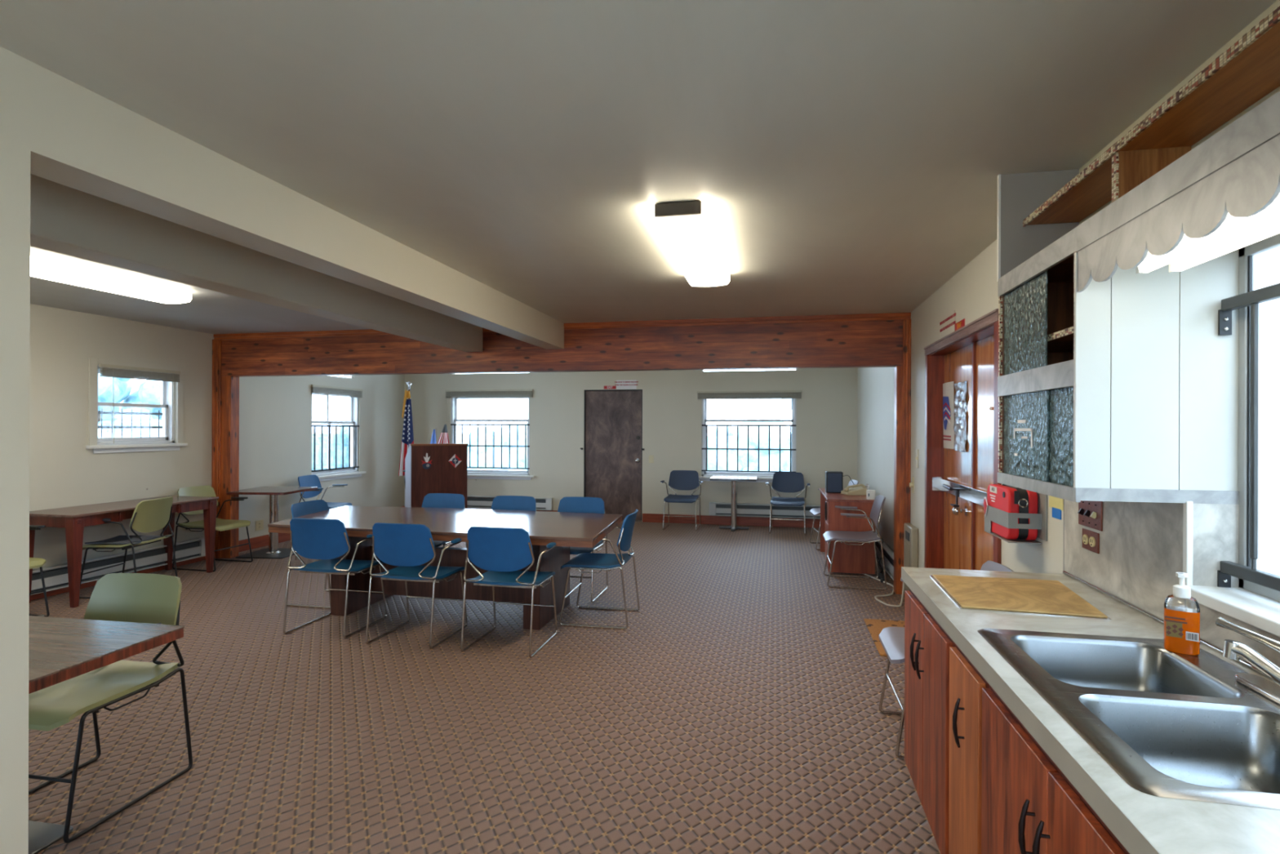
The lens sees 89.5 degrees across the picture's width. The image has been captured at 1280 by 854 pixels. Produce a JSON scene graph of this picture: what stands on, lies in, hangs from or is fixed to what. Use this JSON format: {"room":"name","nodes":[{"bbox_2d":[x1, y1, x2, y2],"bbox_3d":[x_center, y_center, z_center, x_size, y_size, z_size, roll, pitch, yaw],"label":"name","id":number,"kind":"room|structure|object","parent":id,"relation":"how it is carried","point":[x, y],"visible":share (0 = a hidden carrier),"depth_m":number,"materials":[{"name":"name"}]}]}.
{"room":"community meeting room","nodes":[
{"label":"community meeting room","id":0,"kind":"room"},
{"bbox_2d":[0,139,31,853],"bbox_3d":[-2.249,0.352,-0.119,0.190,2.280,4.040,0,0,12],"label":"wall partition","id":1,"kind":"structure","parent":0,"point":[15,161],"depth_m":1.80,"materials":[{"name":"paint"}]},
{"bbox_2d":[29,303,404,569],"bbox_3d":[-5.421,-0.094,4.924,0.160,3.150,12.600,0,0,12],"label":"wall","id":2,"kind":"structure","parent":0,"point":[275,412],"depth_m":6.86,"materials":[{"name":"paint"}]},
{"bbox_2d":[30,555,205,600],"bbox_3d":[-5.737,1.450,3.015,0.018,0.060,8.737,0,0,12],"label":"baseboard","id":3,"kind":"structure","parent":2,"relation":"attached to","point":[65,589],"depth_m":6.02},
{"bbox_2d":[31,537,205,595],"bbox_3d":[-5.209,1.320,5.297,0.074,0.200,3.820,0,0,12],"label":"baseboard heater","id":4,"kind":"object","parent":2,"relation":"attached to","point":[55,577],"visible":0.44,"depth_m":6.19,"materials":[{"name":"metal"}]},
{"bbox_2d":[85,356,187,453],"bbox_3d":[-5.064,-0.200,6.468,0.200,0.895,1.010,0,0,12],"label":"window","id":5,"kind":"structure","parent":2,"relation":"in","point":[166,442],"depth_m":6.51,"materials":[{"name":"paint"}]},
{"bbox_2d":[97,408,162,437],"bbox_3d":[-5.161,-0.013,6.489,0.012,0.330,0.790,0,0,12],"label":"bars","id":6,"kind":"object","parent":5,"relation":"attached to","point":[101,412],"visible":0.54,"depth_m":6.53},
{"bbox_2d":[98,364,180,443],"bbox_3d":[-4.981,-0.217,6.456,0.036,0.750,0.820,0,0,12],"label":"window blind","id":7,"kind":"object","parent":5,"relation":"attached to","point":[138,374],"visible":1,"depth_m":6.39,"materials":[{"name":"fabric"}]},
{"bbox_2d":[238,506,404,551],"bbox_3d":[-4.423,1.417,9.248,0.020,0.135,3.683,0,0,12],"label":"baseboard","id":8,"kind":"structure","parent":2,"relation":"attached to","point":[262,540],"depth_m":7.94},
{"bbox_2d":[311,389,365,481],"bbox_3d":[-4.451,0.107,9.384,0.200,1.305,1.230,0,0,12],"label":"window","id":9,"kind":"structure","parent":2,"relation":"in","point":[326,410],"depth_m":9.45,"materials":[{"name":"paint"}]},
{"bbox_2d":[311,425,359,471],"bbox_3d":[-4.414,0.297,9.377,0.022,0.649,1.046,0,0,12],"label":"bars","id":10,"kind":"object","parent":9,"relation":"attached to","point":[313,426],"visible":1,"depth_m":9.37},
{"bbox_2d":[311,384,362,397],"bbox_3d":[-4.382,-0.514,9.370,0.036,0.132,1.090,0,0,12],"label":"window blind","id":11,"kind":"object","parent":9,"relation":"attached to","point":[349,392],"visible":1,"depth_m":9.31,"materials":[{"name":"plastic"}]},
{"bbox_2d":[28,520,940,853],"bbox_3d":[-1.669,1.554,4.132,7.920,0.120,13.000,0,0,12],"label":"floor","id":12,"kind":"structure","parent":0,"point":[736,710],"depth_m":3.25,"materials":[{"name":"carpet"}]},
{"bbox_2d":[29,524,49,616],"bbox_3d":[-4.914,1.062,4.847,0.558,0.842,0.620,0,0,12],"label":"chair","id":13,"kind":"object","parent":12,"relation":"on","point":[34,562],"visible":0.29,"depth_m":5.02,"materials":[{"name":"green plastic"}]},
{"bbox_2d":[28,615,184,853],"bbox_3d":[-2.373,1.121,2.191,1.200,0.742,0.720,0,0,10],"label":"pedestal table","id":14,"kind":"object","parent":12,"relation":"on","point":[60,649],"visible":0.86,"depth_m":2.28,"materials":[{"name":"laminate"}]},
{"bbox_2d":[28,573,192,842],"bbox_3d":[-2.240,1.071,2.606,0.620,0.842,0.558,0,0,10],"label":"chair","id":15,"kind":"object","parent":12,"relation":"on","point":[139,597],"visible":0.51,"depth_m":2.73,"materials":[{"name":"green plastic"}]},
{"bbox_2d":[29,495,218,607],"bbox_3d":[-4.775,1.101,6.008,0.615,0.765,1.410,0,0,12],"label":"table","id":16,"kind":"object","parent":12,"relation":"on","point":[73,518],"visible":0.75,"depth_m":5.54,"materials":[{"name":"brown wood"}]},
{"bbox_2d":[79,496,177,598],"bbox_3d":[-4.599,1.063,5.818,0.558,0.842,0.620,0,0,-1],"label":"chair","id":17,"kind":"object","parent":12,"relation":"on","point":[148,515],"visible":0.92,"depth_m":5.73,"materials":[{"name":"green plastic"}]},
{"bbox_2d":[172,485,253,571],"bbox_3d":[-4.562,1.063,6.903,0.558,0.842,0.620,0,0,12],"label":"chair","id":18,"kind":"object","parent":12,"relation":"on","point":[197,491],"visible":0.62,"depth_m":6.92,"materials":[{"name":"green plastic"}]},
{"bbox_2d":[226,486,317,558],"bbox_3d":[-4.296,1.107,7.568,0.680,0.755,0.680,0,0,4],"label":"pedestal table","id":19,"kind":"object","parent":12,"relation":"on","point":[273,551],"visible":0.88,"depth_m":7.52,"materials":[{"name":"laminate"}]},
{"bbox_2d":[287,499,330,608],"bbox_3d":[-2.652,1.070,5.566,0.558,0.842,0.620,0,0,12],"label":"chair","id":20,"kind":"object","parent":12,"relation":"on","point":[301,508],"visible":0.16,"depth_m":5.60,"materials":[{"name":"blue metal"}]},
{"bbox_2d":[297,474,351,509],"bbox_3d":[-4.176,1.064,8.543,0.558,0.842,0.620,0,0,5],"label":"chair","id":21,"kind":"object","parent":12,"relation":"on","point":[313,480],"visible":0.52,"depth_m":8.62,"materials":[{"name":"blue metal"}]},
{"bbox_2d":[283,517,386,638],"bbox_3d":[-2.270,1.071,4.837,0.620,0.842,0.558,0,0,11],"label":"chair","id":22,"kind":"object","parent":12,"relation":"on","point":[325,540],"visible":0.94,"depth_m":4.62,"materials":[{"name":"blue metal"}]},
{"bbox_2d":[398,381,413,475],"bbox_3d":[-3.726,0.378,10.391,0.314,2.217,0.300,0,0,12],"label":"flag","id":23,"kind":"object","parent":12,"relation":"on","point":[407,437],"visible":0.66,"depth_m":10.35,"materials":[{"name":"multicoloured fabric"}]},
{"bbox_2d":[365,522,467,648],"bbox_3d":[-1.585,1.073,4.622,0.620,0.842,0.558,0,0,12],"label":"chair","id":24,"kind":"object","parent":12,"relation":"on","point":[406,546],"visible":0.98,"depth_m":4.41,"materials":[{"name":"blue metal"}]},
{"bbox_2d":[404,443,467,508],"bbox_3d":[-2.973,0.865,9.424,0.804,1.250,0.471,0,0,-30],"label":"lectern","id":25,"kind":"object","parent":12,"relation":"on","point":[429,468],"visible":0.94,"depth_m":9.22,"materials":[{"name":"brown laminate"}]},
{"bbox_2d":[421,493,466,547],"bbox_3d":[-1.958,1.072,6.077,0.620,0.842,0.558,0,0,12],"label":"chair","id":26,"kind":"object","parent":12,"relation":"on","point":[451,500],"visible":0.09,"depth_m":6.31,"materials":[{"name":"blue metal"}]},
{"bbox_2d":[267,505,622,630],"bbox_3d":[-1.562,1.124,5.298,2.804,0.742,1.275,0,0,12],"label":"meeting table","id":27,"kind":"object","parent":12,"relation":"on","point":[567,530],"visible":0.7,"depth_m":5.20,"materials":[{"name":"brown laminate"}]},
{"bbox_2d":[460,526,557,657],"bbox_3d":[-0.891,1.076,4.470,0.620,0.842,0.558,0,0,12],"label":"chair","id":28,"kind":"object","parent":12,"relation":"on","point":[502,552],"visible":0.98,"depth_m":4.26,"materials":[{"name":"blue plastic"}]},
{"bbox_2d":[490,495,536,511],"bbox_3d":[-1.237,1.075,5.885,0.620,0.842,0.558,0,0,12],"label":"chair","id":29,"kind":"object","parent":12,"relation":"on","point":[500,502],"visible":0.11,"depth_m":6.12,"materials":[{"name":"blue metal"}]},
{"bbox_2d":[557,496,608,602],"bbox_3d":[-0.591,1.077,5.800,0.620,0.842,0.558,0,0,12],"label":"chair","id":30,"kind":"object","parent":12,"relation":"on","point":[570,504],"visible":0.26,"depth_m":6.01,"materials":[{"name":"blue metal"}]},
{"bbox_2d":[559,509,639,629],"bbox_3d":[-0.302,1.078,5.065,0.558,0.842,0.620,0,0,10],"label":"chair","id":31,"kind":"object","parent":12,"relation":"on","point":[587,561],"visible":0.95,"depth_m":4.92,"materials":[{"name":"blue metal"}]},
{"bbox_2d":[660,470,702,531],"bbox_3d":[0.625,1.081,9.580,0.620,0.842,0.558,0,0,12],"label":"chair","id":32,"kind":"object","parent":12,"relation":"on","point":[686,480],"visible":1,"depth_m":9.77,"materials":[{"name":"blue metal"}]},
{"bbox_2d":[710,475,757,530],"bbox_3d":[1.384,1.119,9.498,0.660,0.758,0.580,0,0,12],"label":"pedestal table","id":33,"kind":"object","parent":12,"relation":"on","point":[734,479],"visible":1,"depth_m":9.46,"materials":[{"name":"laminate"}]},
{"bbox_2d":[765,471,810,534],"bbox_3d":[2.127,1.086,9.284,0.620,0.842,0.558,0,0,14],"label":"chair","id":34,"kind":"object","parent":12,"relation":"on","point":[782,482],"visible":1,"depth_m":9.46,"materials":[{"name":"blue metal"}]},
{"bbox_2d":[809,479,858,550],"bbox_3d":[2.443,1.087,8.100,0.558,0.842,0.620,0,0,6],"label":"chair","id":35,"kind":"object","parent":12,"relation":"on","point":[815,511],"visible":0.12,"depth_m":8.17,"materials":[{"name":"silver metal"}]},
{"bbox_2d":[818,488,875,573],"bbox_3d":[2.282,1.124,7.173,0.485,0.768,1.260,0,0,12],"label":"desk","id":36,"kind":"object","parent":12,"relation":"on","point":[847,558],"visible":0.83,"depth_m":6.58,"materials":[{"name":"brown wood"}]},
{"bbox_2d":[825,471,843,493],"bbox_3d":[2.196,0.623,7.301,0.180,0.234,0.166,0,0,12],"label":"speaker","id":37,"kind":"object","parent":36,"relation":"on","point":[833,479],"visible":0.9,"depth_m":7.22},
{"bbox_2d":[827,473,841,492],"bbox_3d":[2.179,0.623,7.223,0.150,0.210,0.006,0,0,12],"label":"grille","id":38,"kind":"object","parent":37,"relation":"attached to","point":[834,480],"depth_m":7.22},
{"bbox_2d":[840,484,869,495],"bbox_3d":[2.363,0.678,7.088,0.278,0.124,0.200,0,0,-2],"label":"telephone","id":39,"kind":"object","parent":36,"relation":"on","point":[856,490],"visible":0.93,"depth_m":7.01,"materials":[{"name":"plastic"}]},
{"bbox_2d":[822,494,887,590],"bbox_3d":[2.076,1.086,6.250,0.558,0.842,0.620,0,0,12],"label":"chair","id":40,"kind":"object","parent":12,"relation":"on","point":[868,536],"visible":1,"depth_m":6.22,"materials":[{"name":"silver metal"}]},
{"bbox_2d":[863,618,904,656],"bbox_3d":[1.895,1.501,4.592,0.475,0.012,0.810,0,0,12],"label":"doormat","id":41,"kind":"object","parent":12,"relation":"on","point":[874,626],"visible":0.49,"depth_m":4.83,"materials":[{"name":"fabric"}]},
{"bbox_2d":[904,588,954,853],"bbox_3d":[1.348,1.080,2.349,0.679,0.850,0.705,0,0,12],"label":"base cabinet","id":42,"kind":"object","parent":12,"relation":"on","point":[926,643],"visible":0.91,"depth_m":2.33,"materials":[{"name":"brown wood"}]},
{"bbox_2d":[878,560,1013,759],"bbox_3d":[1.473,1.084,3.107,0.558,0.842,0.620,0,0,12],"label":"chair","id":43,"kind":"object","parent":12,"relation":"on","point":[891,638],"visible":0.13,"depth_m":3.17,"materials":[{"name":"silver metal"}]},
{"bbox_2d":[948,642,988,853],"bbox_3d":[1.241,1.079,1.839,0.679,0.850,0.333,0,0,12],"label":"base cabinet","id":44,"kind":"object","parent":12,"relation":"on","point":[966,683],"visible":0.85,"depth_m":1.87,"materials":[{"name":"brown wood"}]},
{"bbox_2d":[981,684,1129,853],"bbox_3d":[1.115,1.079,1.240,0.679,0.850,0.888,0,0,12],"label":"base cabinet","id":45,"kind":"object","parent":12,"relation":"on","point":[1028,805],"visible":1,"depth_m":1.41,"materials":[{"name":"brown wood"}]},
{"bbox_3d":[0.889,1.078,0.169,0.679,0.850,1.298,0,0,12],"label":"base cabinet","id":46,"kind":"object","parent":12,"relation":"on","visible":0},
{"bbox_2d":[901,566,1279,853],"bbox_3d":[1.109,0.629,1.127,0.647,0.050,3.263,0,0,12],"label":"countertop","id":47,"kind":"structure","parent":46,"relation":"on","point":[1144,823],"depth_m":1.28,"materials":[{"name":"laminate"}]},
{"bbox_2d":[929,574,1111,619],"bbox_3d":[1.347,0.600,2.314,0.485,0.009,0.515,0,0,12],"label":"cutting board","id":48,"kind":"object","parent":47,"relation":"on","point":[1024,596],"visible":1,"depth_m":2.27,"materials":[{"name":"beige wood"}]},
{"bbox_2d":[977,628,1279,808],"bbox_3d":[1.179,0.682,1.438,0.554,0.169,0.893,0,0,12],"label":"sink","id":49,"kind":"object","parent":47,"relation":"in","point":[1171,724],"visible":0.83,"depth_m":1.41,"materials":[{"name":"metal"}]},
{"bbox_2d":[1164,572,1199,655],"bbox_3d":[1.446,0.495,1.722,0.074,0.209,0.052,0,0,37],"label":"soap bottle","id":50,"kind":"object","parent":49,"relation":"on","point":[1181,624],"visible":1,"depth_m":1.71,"materials":[{"name":"orange"}]},
{"bbox_2d":[1165,624,1183,636],"bbox_3d":[1.418,0.538,1.711,0.037,0.030,0.001,0,0,37],"label":"print","id":51,"kind":"object","parent":50,"relation":"attached to","point":[1171,630],"depth_m":1.71},
{"bbox_2d":[1062,570,1270,678],"bbox_3d":[1.416,0.598,1.065,0.014,0.013,3.270,0,0,12],"label":"strip","id":52,"kind":"object","parent":47,"relation":"attached to","point":[1202,641],"visible":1,"depth_m":2.09,"materials":[{"name":"silver metal"}]},
{"bbox_2d":[1215,617,1279,704],"bbox_3d":[1.379,0.524,1.395,0.132,0.150,0.300,0,0,12],"label":"faucet","id":53,"kind":"object","parent":47,"relation":"on","point":[1233,650],"visible":1,"depth_m":1.44,"materials":[{"name":"silver metal"}]},
{"bbox_2d":[239,366,894,377],"bbox_3d":[-1.171,-1.110,6.693,7.420,1.088,0.040,0,0,12],"label":"wall","id":54,"kind":"structure","parent":0,"point":[878,366],"depth_m":6.50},
{"bbox_2d":[220,375,239,558],"bbox_3d":[-4.716,0.453,7.367,0.215,2.062,0.120,0,0,12],"label":"wooden post","id":55,"kind":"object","parent":54,"relation":"attached to","point":[229,384],"depth_m":7.31,"materials":[{"name":"brown wood"}]},
{"bbox_2d":[221,320,902,376],"bbox_3d":[-1.188,-0.803,6.620,7.420,0.473,0.110,0,0,12],"label":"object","id":56,"kind":"structure","parent":54,"relation":"attached to","point":[856,344],"depth_m":6.39,"materials":[{"name":"wood"}]},
{"bbox_2d":[211,339,221,558],"bbox_3d":[-4.793,0.247,7.302,0.090,2.473,0.040,0,0,12],"label":"trim","id":57,"kind":"structure","parent":56,"relation":"attached to","point":[216,344],"depth_m":7.29,"materials":[{"name":"brown wood"}]},
{"bbox_2d":[30,173,482,351],"bbox_3d":[-2.618,-0.912,2.375,0.200,0.265,8.767,0,0,12],"label":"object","id":58,"kind":"structure","parent":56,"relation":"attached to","point":[64,220],"depth_m":3.45,"materials":[{"name":"paint"}]},
{"bbox_2d":[213,312,911,339],"bbox_3d":[-1.201,-1.008,6.555,7.420,0.062,0.022,0,0,12],"label":"trim header moulding","id":59,"kind":"structure","parent":56,"relation":"attached to","point":[891,316],"depth_m":6.24,"materials":[{"name":"brown wood"}]},
{"bbox_2d":[893,365,902,594],"bbox_3d":[2.383,0.477,5.872,0.115,2.062,0.120,0,0,12],"label":"trim","id":60,"kind":"structure","parent":56,"relation":"attached to","point":[898,420],"depth_m":5.82,"materials":[{"name":"brown wood"}]},
{"bbox_2d":[902,319,911,595],"bbox_3d":[2.392,0.272,5.790,0.065,2.473,0.035,0,0,12],"label":"trim","id":61,"kind":"structure","parent":56,"relation":"attached to","point":[906,446],"depth_m":5.78,"materials":[{"name":"brown wood"}]},
{"bbox_2d":[404,367,857,521],"bbox_3d":[-0.353,-0.076,10.376,7.830,3.150,0.160,0,0,12],"label":"wall","id":62,"kind":"structure","parent":0,"point":[827,415],"depth_m":10.15,"materials":[{"name":"paint"}]},
{"bbox_2d":[444,388,533,397],"bbox_3d":[-2.520,-0.349,10.732,1.560,0.550,0.036,0,0,12],"label":"window blind","id":63,"kind":"object","parent":62,"relation":"attached to","point":[491,393],"visible":1,"depth_m":10.71,"materials":[{"name":"fabric"}]},
{"bbox_2d":[450,395,534,479],"bbox_3d":[-2.498,0.164,10.797,1.600,1.405,0.200,0,0,12],"label":"window","id":64,"kind":"structure","parent":62,"relation":"in","point":[471,473],"depth_m":10.75,"materials":[{"name":"paint"}]},
{"bbox_2d":[450,423,529,469],"bbox_3d":[-2.506,0.321,10.760,1.416,0.742,0.022,0,0,12],"label":"bars","id":65,"kind":"object","parent":64,"relation":"attached to","point":[454,424],"visible":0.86,"depth_m":10.73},
{"bbox_2d":[466,495,553,510],"bbox_3d":[-2.255,1.249,10.656,1.700,0.197,0.074,0,0,12],"label":"baseboard heater","id":66,"kind":"object","parent":62,"relation":"attached to","point":[473,501],"visible":0.41,"depth_m":10.69,"materials":[{"name":"metal"}]},
{"bbox_2d":[583,389,642,521],"bbox_3d":[-0.426,0.451,10.354,0.960,2.095,0.233,0,0,12],"label":"door","id":67,"kind":"structure","parent":62,"relation":"in","point":[613,418],"depth_m":10.33,"materials":[{"name":"wood"}]},
{"bbox_2d":[614,379,638,389],"bbox_3d":[-0.216,-0.673,10.263,0.390,0.145,0.005,0,0,12],"label":"notice","id":68,"kind":"object","parent":62,"relation":"attached to","point":[632,384],"visible":1,"depth_m":10.26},
{"bbox_2d":[642,513,820,528],"bbox_3d":[1.624,1.438,9.866,3.240,0.135,0.020,0,0,12],"label":"baseboard","id":69,"kind":"structure","parent":62,"relation":"attached to","point":[648,517],"depth_m":9.91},
{"bbox_2d":[698,394,796,482],"bbox_3d":[1.666,0.173,9.920,1.610,1.335,0.200,0,0,12],"label":"window","id":70,"kind":"structure","parent":62,"relation":"in","point":[705,475],"depth_m":9.94,"materials":[{"name":"paint"}]},
{"bbox_2d":[701,424,795,472],"bbox_3d":[1.657,0.328,9.882,1.426,0.727,0.022,0,0,12],"label":"bars","id":71,"kind":"object","parent":70,"relation":"attached to","point":[706,425],"visible":0.92,"depth_m":9.89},
{"bbox_2d":[697,390,801,399],"bbox_3d":[1.659,-0.493,9.852,1.580,0.122,0.036,0,0,12],"label":"window blind","id":72,"kind":"object","parent":70,"relation":"attached to","point":[722,394],"visible":1,"depth_m":9.83,"materials":[{"name":"fabric"}]},
{"bbox_2d":[709,502,820,519],"bbox_3d":[2.050,1.264,9.749,2.000,0.197,0.074,0,0,12],"label":"baseboard heater","id":73,"kind":"object","parent":62,"relation":"attached to","point":[718,508],"visible":0.55,"depth_m":9.77,"materials":[{"name":"metal"}]},
{"bbox_2d":[0,0,1276,333],"bbox_3d":[-2.048,-1.102,2.316,7.830,0.120,8.887,0,0,12],"label":"ceiling","id":74,"kind":"structure","parent":0,"point":[846,157],"depth_m":2.16,"materials":[{"name":"paint"}]},
{"bbox_2d":[30,256,191,303],"bbox_3d":[-3.777,-1.006,4.343,0.290,0.084,1.440,0,0,12],"label":"ceiling light","id":75,"kind":"object","parent":74,"relation":"attached to","point":[40,268],"visible":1,"depth_m":4.41,"materials":[{"name":"plastic"}]},
{"bbox_2d":[0,46,564,349],"bbox_3d":[-1.757,-0.914,2.194,0.190,0.255,8.767,0,0,12],"label":"ceiling beam","id":76,"kind":"structure","parent":74,"relation":"attached to","point":[77,138],"depth_m":2.44,"materials":[{"name":"paint"}]},
{"bbox_2d":[648,200,729,286],"bbox_3d":[0.321,-0.992,3.663,0.274,0.084,1.440,0,0,12],"label":"ceiling light","id":77,"kind":"object","parent":74,"relation":"attached to","point":[690,233],"visible":1,"depth_m":3.32,"materials":[{"name":"plastic"}]},
{"bbox_2d":[857,0,1279,573],"bbox_3d":[2.042,-0.068,3.433,0.220,3.150,12.760,0,0,12],"label":"wall","id":78,"kind":"structure","parent":0,"point":[972,292],"depth_m":5.27,"materials":[{"name":"paint"}]},
{"bbox_2d":[875,533,893,580],"bbox_3d":[2.794,1.374,7.739,0.074,0.212,3.500,0,0,12],"label":"baseboard heater","id":79,"kind":"object","parent":78,"relation":"attached to","point":[888,553],"visible":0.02,"depth_m":6.64,"materials":[{"name":"metal"}]},
{"bbox_2d":[903,522,918,594],"bbox_3d":[2.348,1.171,5.600,0.067,0.635,0.330,0,0,12],"label":"wall heater","id":80,"kind":"object","parent":78,"relation":"attached to","point":[910,531],"visible":0.53,"depth_m":5.50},
{"bbox_2d":[939,310,955,337],"bbox_3d":[2.162,-0.715,4.535,0.004,0.145,0.432,0,0,12],"label":"notice","id":81,"kind":"object","parent":78,"relation":"attached to","point":[948,322],"visible":1,"depth_m":4.52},
{"bbox_2d":[924,308,1001,570],"bbox_3d":[2.202,0.438,4.272,0.250,2.140,1.730,0,0,12],"label":"door","id":82,"kind":"structure","parent":78,"relation":"in","point":[956,537],"depth_m":4.43,"materials":[{"name":"orange wood"}]},
{"bbox_2d":[942,381,954,448],"bbox_3d":[2.337,-0.087,4.909,0.028,0.500,0.300,0,0,12],"label":"poster","id":83,"kind":"object","parent":82,"relation":"attached to","point":[948,388],"visible":1,"depth_m":4.85,"materials":[{"name":"paper"}]},
{"bbox_2d":[932,476,986,506],"bbox_3d":[2.159,0.476,4.293,0.082,0.167,1.573,0,0,12],"label":"push bar","id":84,"kind":"object","parent":82,"relation":"attached to","point":[972,495],"visible":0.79,"depth_m":4.53,"materials":[{"name":"silver metal"}]},
{"bbox_2d":[953,381,967,452],"bbox_3d":[2.280,-0.072,4.594,0.015,0.490,0.300,0,0,12],"label":"sheet","id":85,"kind":"object","parent":82,"relation":"attached to","point":[960,404],"visible":1,"depth_m":4.58,"materials":[{"name":"white"}]},
{"bbox_2d":[984,492,1047,543],"bbox_3d":[1.777,0.397,3.067,0.143,0.261,0.395,0,0,12],"label":"bracket","id":86,"kind":"object","parent":78,"relation":"attached to","point":[1038,521],"visible":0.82,"depth_m":2.93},
{"bbox_2d":[983,484,1037,540],"bbox_3d":[1.772,0.377,3.093,0.136,0.288,0.335,0,0,12],"label":"bag","id":87,"kind":"object","parent":86,"relation":"in","point":[1009,499],"visible":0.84,"depth_m":2.95,"materials":[{"name":"red fabric"}]},
{"bbox_2d":[984,530,1042,543],"bbox_3d":[1.780,0.525,3.092,0.140,0.004,0.343,0,0,12],"label":"tray","id":88,"kind":"object","parent":86,"relation":"on","point":[1018,540],"depth_m":2.96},
{"bbox_2d":[997,226,1239,504],"bbox_3d":[1.588,-0.188,2.242,0.419,0.830,0.715,0,0,12],"label":"upper cabinet","id":89,"kind":"object","parent":78,"relation":"attached to","point":[1124,387],"visible":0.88,"depth_m":1.92,"materials":[{"name":"white wood"}]},
{"bbox_2d":[996,168,1079,281],"bbox_3d":[1.607,-0.811,2.608,0.294,0.434,0.018,0,0,12],"label":"end panel","id":90,"kind":"object","parent":89,"relation":"on","point":[1020,194],"visible":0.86,"depth_m":2.62,"materials":[{"name":"white paint"}]},
{"bbox_2d":[1047,333,1073,352],"bbox_3d":[1.545,-0.307,2.259,0.250,0.020,0.661,0,0,12],"label":"shelf","id":91,"kind":"object","parent":89,"relation":"attached to","point":[1056,342],"depth_m":2.29,"materials":[{"name":"brown wood"}]},
{"bbox_2d":[1064,499,1186,619],"bbox_3d":[1.681,0.403,2.283,0.008,0.395,0.809,0,0,12],"label":"backsplash","id":92,"kind":"structure","parent":78,"relation":"attached to","point":[1140,557],"depth_m":2.15,"materials":[{"name":"laminate"}]},
{"bbox_2d":[1077,500,1102,531],"bbox_3d":[1.701,0.326,2.453,0.025,0.112,0.183,0,0,12],"label":"light switch","id":93,"kind":"object","parent":92,"relation":"attached to","point":[1090,513],"visible":0.94,"depth_m":2.43,"materials":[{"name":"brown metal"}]},
{"bbox_2d":[1081,528,1099,553],"bbox_3d":[1.705,0.431,2.449,0.014,0.076,0.128,0,0,12],"label":"power outlet","id":94,"kind":"object","parent":92,"relation":"attached to","point":[1090,540],"visible":1,"depth_m":2.43,"materials":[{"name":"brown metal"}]},
{"bbox_2d":[1022,4,1279,226],"bbox_3d":[1.323,-0.720,1.039,0.203,0.234,3.177,0,0,12],"label":"shelf","id":95,"kind":"object","parent":78,"relation":"attached to","point":[1248,70],"visible":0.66,"depth_m":1.75,"materials":[{"name":"brown wood"}]},
{"bbox_2d":[1076,91,1279,292],"bbox_3d":[1.204,-0.504,0.703,0.295,0.199,2.472,0,0,12],"label":"valance","id":96,"kind":"object","parent":78,"relation":"attached to","point":[1235,171],"visible":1,"depth_m":1.41,"materials":[{"name":"laminate"}]},
{"bbox_2d":[1136,192,1279,274],"bbox_3d":[1.323,-0.477,1.203,0.150,0.096,1.260,0,0,12],"label":"light","id":97,"kind":"object","parent":96,"relation":"attached to","point":[1234,233],"visible":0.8,"depth_m":1.53,"materials":[{"name":"plastic"}]},
{"bbox_2d":[1136,254,1150,274],"bbox_3d":[1.410,-0.455,1.808,0.028,0.050,0.016,0,0,12],"label":"light fixture","id":98,"kind":"object","parent":97,"relation":"attached to","point":[1139,271],"depth_m":1.80,"materials":[{"name":"white paint"}]},
{"bbox_2d":[1182,501,1192,585],"bbox_3d":[1.597,0.338,1.881,0.016,0.245,0.020,0,0,12],"label":"trim","id":99,"kind":"structure","parent":78,"relation":"attached to","point":[1188,506],"depth_m":1.87,"materials":[{"name":"white paint"}]},
{"bbox_2d":[1192,503,1239,586],"bbox_3d":[1.658,0.328,1.869,0.124,0.265,0.011,0,0,12],"label":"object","id":100,"kind":"object","parent":78,"relation":"attached to","point":[1215,526],"visible":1,"depth_m":1.86,"materials":[{"name":"laminate"}]},
{"bbox_2d":[1184,233,1279,636],"bbox_3d":[1.410,-0.016,0.685,0.167,1.018,2.423,0,0,12],"label":"window","id":101,"kind":"structure","parent":78,"relation":"in","point":[1255,605],"depth_m":1.78,"materials":[{"name":"metal"}]},
{"bbox_2d":[1217,283,1279,591],"bbox_3d":[1.433,0.059,0.682,0.030,0.852,2.405,0,0,12],"label":"bars","id":102,"kind":"object","parent":101,"relation":"attached to","point":[1252,299],"visible":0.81,"depth_m":1.74,"materials":[{"name":"paint"}]},
{"bbox_2d":[1186,598,1279,666],"bbox_3d":[1.342,0.546,0.672,0.008,0.107,2.470,0,0,12],"label":"backsplash","id":103,"kind":"structure","parent":78,"relation":"attached to","point":[1215,634],"depth_m":1.72,"materials":[{"name":"laminate"}]},
{"label":"outside","id":104,"kind":"structure","parent":0,"visible":0},
{"bbox_3d":[-0.007,1.925,0.000,120.000,0.150,120.000,0,0,12],"label":"ground","id":105,"kind":"structure","parent":104,"visible":0},
{"bbox_2d":[97,373,161,437],"bbox_3d":[-11.140,-0.515,13.268,4.411,4.653,4.173,0,0,12],"label":"tree","id":106,"kind":"object","parent":105,"relation":"on","point":[148,392],"visible":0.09,"depth_m":12.79,"materials":[{"name":"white plant"}]},
{"bbox_2d":[97,428,161,437],"bbox_3d":[-8.434,0.895,11.432,1.590,2.240,7.908,0,0,12],"label":"hedge","id":107,"kind":"object","parent":105,"relation":"on","point":[135,432],"visible":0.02,"depth_m":11.02,"materials":[{"name":"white plant"}]},
{"bbox_2d":[456,416,791,471],"bbox_3d":[-0.817,0.914,15.085,16.170,2.320,1.550,0,0,12],"label":"hedge","id":108,"kind":"object","parent":105,"relation":"on","point":[722,430],"visible":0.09,"depth_m":14.19,"materials":[{"name":"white plant"}]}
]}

